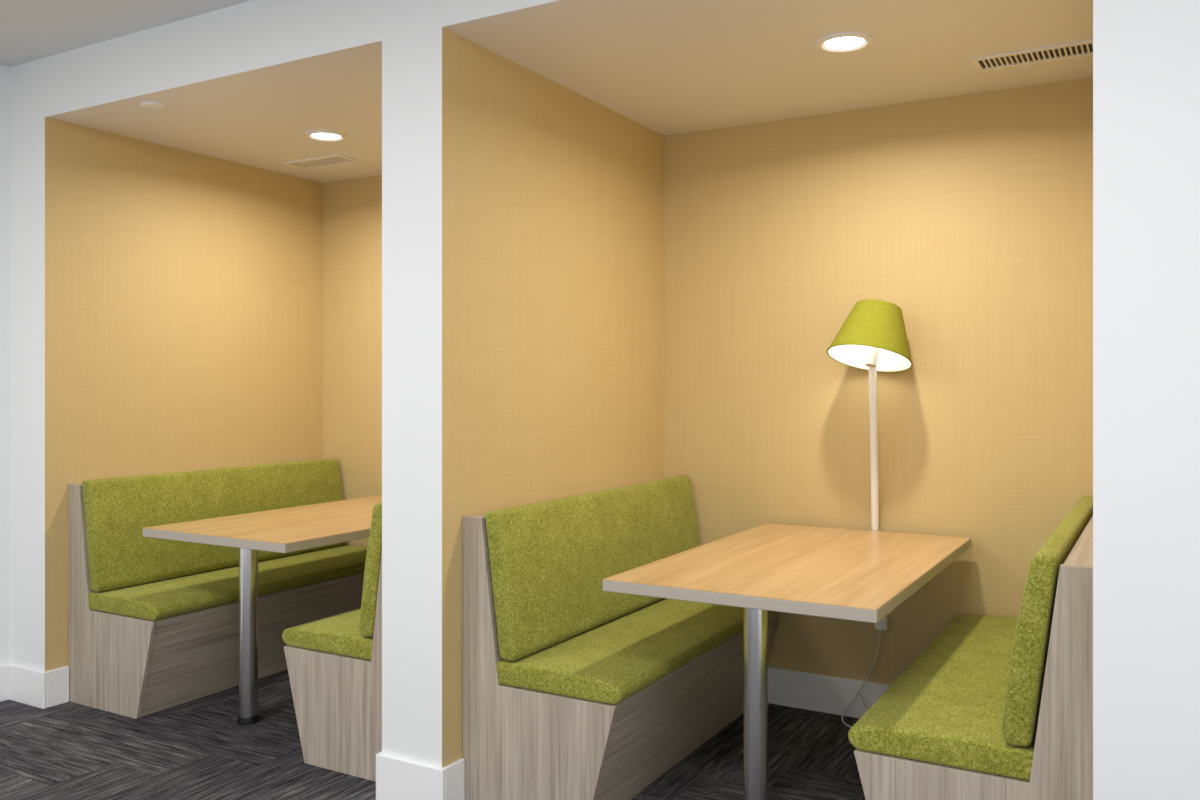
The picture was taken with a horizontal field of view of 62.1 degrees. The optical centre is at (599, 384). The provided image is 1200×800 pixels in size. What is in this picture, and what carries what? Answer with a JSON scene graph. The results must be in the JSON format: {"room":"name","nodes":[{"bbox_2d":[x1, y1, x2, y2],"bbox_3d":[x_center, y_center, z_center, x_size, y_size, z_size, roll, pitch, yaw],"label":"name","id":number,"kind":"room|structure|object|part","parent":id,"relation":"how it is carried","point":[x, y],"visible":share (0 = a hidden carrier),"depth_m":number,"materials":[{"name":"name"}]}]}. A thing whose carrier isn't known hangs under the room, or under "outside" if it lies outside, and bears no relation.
{"room":"common room","nodes":[
{"label":"common room","id":0,"kind":"room"},
{"bbox_2d":[0,65,9,665],"bbox_3d":[-3.563,-0.010,3.214,0.120,2.900,6.780,0,0,30],"label":"wall","id":1,"kind":"structure","parent":0,"point":[4,70],"depth_m":4.56,"materials":[{"name":"white paint"}]},
{"bbox_2d":[0,663,10,701],"bbox_3d":[-3.947,1.359,2.408,0.016,0.163,5.000,0,0,30],"label":"baseboard","id":2,"kind":"structure","parent":1,"relation":"attached to","point":[4,669],"depth_m":4.54,"materials":[{"name":"white paint"}]},
{"bbox_2d":[46,666,68,707],"bbox_3d":[-2.442,1.358,4.488,0.016,0.163,0.105,0,0,30],"label":"baseboard","id":3,"kind":"structure","parent":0,"point":[57,679],"depth_m":4.48,"materials":[{"name":"white paint"}]},
{"bbox_2d":[0,0,250,66],"bbox_3d":[-0.861,-1.510,1.663,6.350,0.100,6.780,0,0,30],"label":"ceiling","id":4,"kind":"structure","parent":0,"point":[30,30],"depth_m":3.99,"materials":[{"name":"white paint"}]},
{"bbox_2d":[10,117,322,671],"bbox_3d":[-2.175,0.122,5.242,0.270,2.635,1.680,0,0,30],"label":"wall","id":5,"kind":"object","parent":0,"point":[166,302],"visible":0.79,"depth_m":4.84,"materials":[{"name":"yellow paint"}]},
{"bbox_2d":[9,664,46,708],"bbox_3d":[-2.583,1.359,4.498,0.270,0.163,0.016,0,0,30],"label":"baseboard","id":6,"kind":"structure","parent":5,"relation":"attached to","point":[28,686],"depth_m":4.48,"materials":[{"name":"white paint"}]},
{"bbox_2d":[0,670,865,799],"bbox_3d":[-0.834,1.440,1.590,6.230,0.001,6.680,0,0,30],"label":"floor","id":7,"kind":"structure","parent":0,"point":[197,749],"depth_m":3.84,"materials":[{"name":"grey carpet"}]},
{"bbox_2d":[69,459,366,718],"bbox_3d":[-1.765,0.934,5.059,0.618,1.011,1.554,0,0,30],"label":"bench","id":8,"kind":"object","parent":7,"relation":"on","point":[154,622],"visible":0.83,"depth_m":4.61,"materials":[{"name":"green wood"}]},
{"bbox_3d":[-2.156,0.945,4.399,0.598,0.990,0.020,0,0,30],"label":"panel","id":9,"kind":"part","parent":8,"relation":"part of","materials":[{"name":"brown wood"}]},
{"bbox_2d":[82,459,345,591],"bbox_3d":[-1.901,0.677,5.137,0.132,0.498,1.546,0,0,30],"label":"cushion","id":10,"kind":"object","parent":8,"relation":"on","point":[116,555],"depth_m":4.82,"materials":[{"name":"fabric"}]},
{"bbox_2d":[88,545,366,620],"bbox_3d":[-1.710,0.967,5.027,0.490,0.082,1.546,0,0,30],"label":"seat cushion","id":11,"kind":"object","parent":8,"relation":"on","point":[197,592],"depth_m":4.71,"materials":[{"name":"fabric"}]},
{"bbox_2d":[143,495,381,724],"bbox_3d":[-1.236,1.030,4.757,0.872,0.820,1.494,0,0,30],"label":"dining table","id":12,"kind":"object","parent":7,"relation":"on","point":[291,529],"visible":0.83,"depth_m":4.25,"materials":[{"name":"beige wood"}]},
{"bbox_3d":[-1.505,1.049,4.269,0.076,0.758,0.076,0,0,30],"label":"leg post","id":13,"kind":"part","parent":12,"relation":"part of","materials":[{"name":"silver metal"}]},
{"bbox_2d":[282,502,381,781],"bbox_3d":[-0.586,0.934,4.382,0.618,1.011,1.554,0,0,30],"label":"bench","id":14,"kind":"object","parent":7,"relation":"on","point":[334,663],"visible":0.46,"depth_m":3.70,"materials":[{"name":"brown wood"}]},
{"bbox_2d":[282,608,372,659],"bbox_3d":[-0.641,0.967,4.414,0.490,0.082,1.546,0,0,30],"label":"seat cushion","id":15,"kind":"object","parent":14,"relation":"on","point":[337,637],"depth_m":3.77,"materials":[{"name":"fabric"}]},
{"bbox_2d":[359,502,381,636],"bbox_3d":[-0.450,0.677,4.304,0.132,0.498,1.546,0,0,30],"label":"cushion","id":16,"kind":"object","parent":14,"relation":"on","point":[370,625],"depth_m":3.63,"materials":[{"name":"fabric"}]},
{"bbox_2d":[463,476,779,799],"bbox_3d":[0.183,0.934,3.941,0.618,1.011,1.554,0,0,30],"label":"bench","id":17,"kind":"object","parent":7,"relation":"on","point":[574,689],"visible":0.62,"depth_m":3.44,"materials":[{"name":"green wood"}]},
{"bbox_3d":[-0.208,0.945,3.281,0.598,0.990,0.020,0,0,30],"label":"panel","id":18,"kind":"part","parent":17,"relation":"part of","materials":[{"name":"brown wood"}]},
{"bbox_2d":[485,476,699,661],"bbox_3d":[0.047,0.677,4.019,0.132,0.498,1.546,0,0,30],"label":"cushion","id":19,"kind":"object","parent":17,"relation":"on","point":[547,563],"depth_m":3.69,"materials":[{"name":"fabric"}]},
{"bbox_2d":[497,598,775,704],"bbox_3d":[0.238,0.967,3.909,0.490,0.082,1.546,0,0,30],"label":"seat cushion","id":20,"kind":"object","parent":17,"relation":"on","point":[617,659],"depth_m":3.48,"materials":[{"name":"fabric"}]},
{"bbox_2d":[603,523,970,799],"bbox_3d":[0.757,1.030,3.614,0.872,0.820,1.494,0,0,30],"label":"dining table","id":21,"kind":"object","parent":7,"relation":"on","point":[837,573],"visible":1,"depth_m":3.21,"materials":[{"name":"beige wood"}]},
{"bbox_3d":[0.488,1.049,3.126,0.076,0.758,0.076,0,0,30],"label":"leg post","id":22,"kind":"part","parent":21,"relation":"part of","materials":[{"name":"silver metal"}]},
{"bbox_2d":[827,299,912,727],"bbox_3d":[1.107,0.544,4.103,0.334,1.790,0.343,0,0,-17],"label":"reading lamp","id":23,"kind":"object","parent":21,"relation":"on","point":[872,338],"visible":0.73,"depth_m":4.11,"materials":[{"name":"green fabric"}]},
{"bbox_3d":[1.103,1.234,4.211,0.165,0.409,0.149,0,0,30],"label":"power cord","id":24,"kind":"part","parent":23,"relation":"part of","materials":[{"name":"white plastic"}]},
{"bbox_3d":[1.107,-0.203,4.102,0.342,0.297,0.328,0,0,30],"label":"lamp shade","id":25,"kind":"part","parent":23,"relation":"part of","materials":[{"name":"fabric"}]},
{"bbox_2d":[865,346,879,366],"bbox_3d":[1.119,-0.121,4.099,0.069,0.097,0.046,0,0,-42],"label":"bulb socket","id":26,"kind":"object","parent":23,"relation":"attached to","point":[873,352],"depth_m":4.08,"materials":[{"name":"white"}]},
{"bbox_2d":[848,496,1092,799],"bbox_3d":[1.336,0.934,3.279,0.618,1.011,1.554,0,0,30],"label":"bench","id":27,"kind":"object","parent":7,"relation":"on","point":[993,707],"visible":0.88,"depth_m":2.60,"materials":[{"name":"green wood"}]},
{"bbox_2d":[848,614,1036,780],"bbox_3d":[1.281,0.967,3.311,0.490,0.082,1.546,0,0,30],"label":"seat cushion","id":28,"kind":"object","parent":27,"relation":"on","point":[943,714],"depth_m":2.82,"materials":[{"name":"fabric"}]},
{"bbox_2d":[1002,496,1092,746],"bbox_3d":[1.472,0.677,3.201,0.132,0.498,1.546,0,0,30],"label":"cushion","id":29,"kind":"object","parent":27,"relation":"on","point":[1034,709],"depth_m":2.53,"materials":[{"name":"fabric"}]},
{"bbox_2d":[382,27,663,767],"bbox_3d":[-0.224,0.122,4.122,0.264,2.635,1.680,0,0,30],"label":"wall","id":30,"kind":"structure","parent":0,"point":[523,213],"depth_m":3.53,"materials":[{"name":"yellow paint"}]},
{"bbox_2d":[376,753,444,799],"bbox_3d":[-0.646,1.359,3.387,0.296,0.163,0.016,0,0,30],"label":"baseboard","id":31,"kind":"structure","parent":30,"relation":"attached to","point":[397,778],"depth_m":3.38,"materials":[{"name":"white paint"}]},
{"bbox_2d":[443,758,464,799],"bbox_3d":[-0.494,1.359,3.370,0.016,0.163,0.105,0,0,30],"label":"baseboard","id":32,"kind":"structure","parent":30,"relation":"attached to","point":[455,771],"depth_m":3.37,"materials":[{"name":"white paint"}]},
{"bbox_2d":[10,0,1092,182],"bbox_3d":[0.410,-1.327,3.758,6.230,0.265,1.680,0,0,30],"label":"ceiling","id":33,"kind":"structure","parent":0,"point":[245,83],"depth_m":3.82,"materials":[{"name":"white paint"}]},
{"bbox_2d":[141,102,166,109],"bbox_3d":[-1.904,-1.189,4.256,0.104,0.012,0.104,0,0,30],"label":"sprinkler","id":34,"kind":"object","parent":33,"relation":"attached to","point":[148,105],"depth_m":4.23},
{"bbox_2d":[283,154,360,169],"bbox_3d":[-1.487,-1.191,5.325,0.400,0.008,0.170,0,0,30],"label":"ceiling vent","id":35,"kind":"object","parent":33,"relation":"in","point":[336,159],"visible":1,"depth_m":5.32,"materials":[{"name":"white metal"}]},
{"bbox_2d":[305,130,346,141],"bbox_3d":[-1.310,-1.190,4.769,0.196,0.010,0.196,0,0,30],"label":"recessed light","id":36,"kind":"object","parent":33,"relation":"in","point":[319,135],"visible":1,"depth_m":4.76,"materials":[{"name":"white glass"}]},
{"bbox_2d":[816,32,872,52],"bbox_3d":[0.851,-1.190,3.471,0.196,0.010,0.196,0,0,30],"label":"recessed light","id":37,"kind":"object","parent":33,"relation":"in","point":[842,42],"visible":1,"depth_m":3.46,"materials":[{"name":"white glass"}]},
{"bbox_2d":[970,39,1092,71],"bbox_3d":[1.584,-1.191,3.604,0.440,0.008,0.160,0,0,30],"label":"ceiling vent","id":38,"kind":"object","parent":33,"relation":"in","point":[1080,48],"visible":0.88,"depth_m":3.61,"materials":[{"name":"white metal"}]},
{"bbox_2d":[323,77,1092,684],"bbox_3d":[0.853,-0.010,4.530,6.230,2.900,0.100,0,0,30],"label":"wall","id":39,"kind":"structure","parent":0,"point":[971,215],"depth_m":4.30,"materials":[{"name":"paint"}]},
{"bbox_2d":[768,667,890,717],"bbox_3d":[1.151,1.359,4.293,0.952,0.163,0.016,0,0,30],"label":"baseboard","id":40,"kind":"structure","parent":39,"relation":"attached to","point":[790,688],"depth_m":4.38,"materials":[{"name":"white paint"}]},
{"bbox_2d":[1093,0,1199,799],"bbox_3d":[2.348,0.122,2.647,1.762,2.635,1.680,0,0,30],"label":"wall pier","id":41,"kind":"object","parent":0,"point":[1146,53],"visible":1,"depth_m":2.30,"materials":[{"name":"white paint"}]}
]}

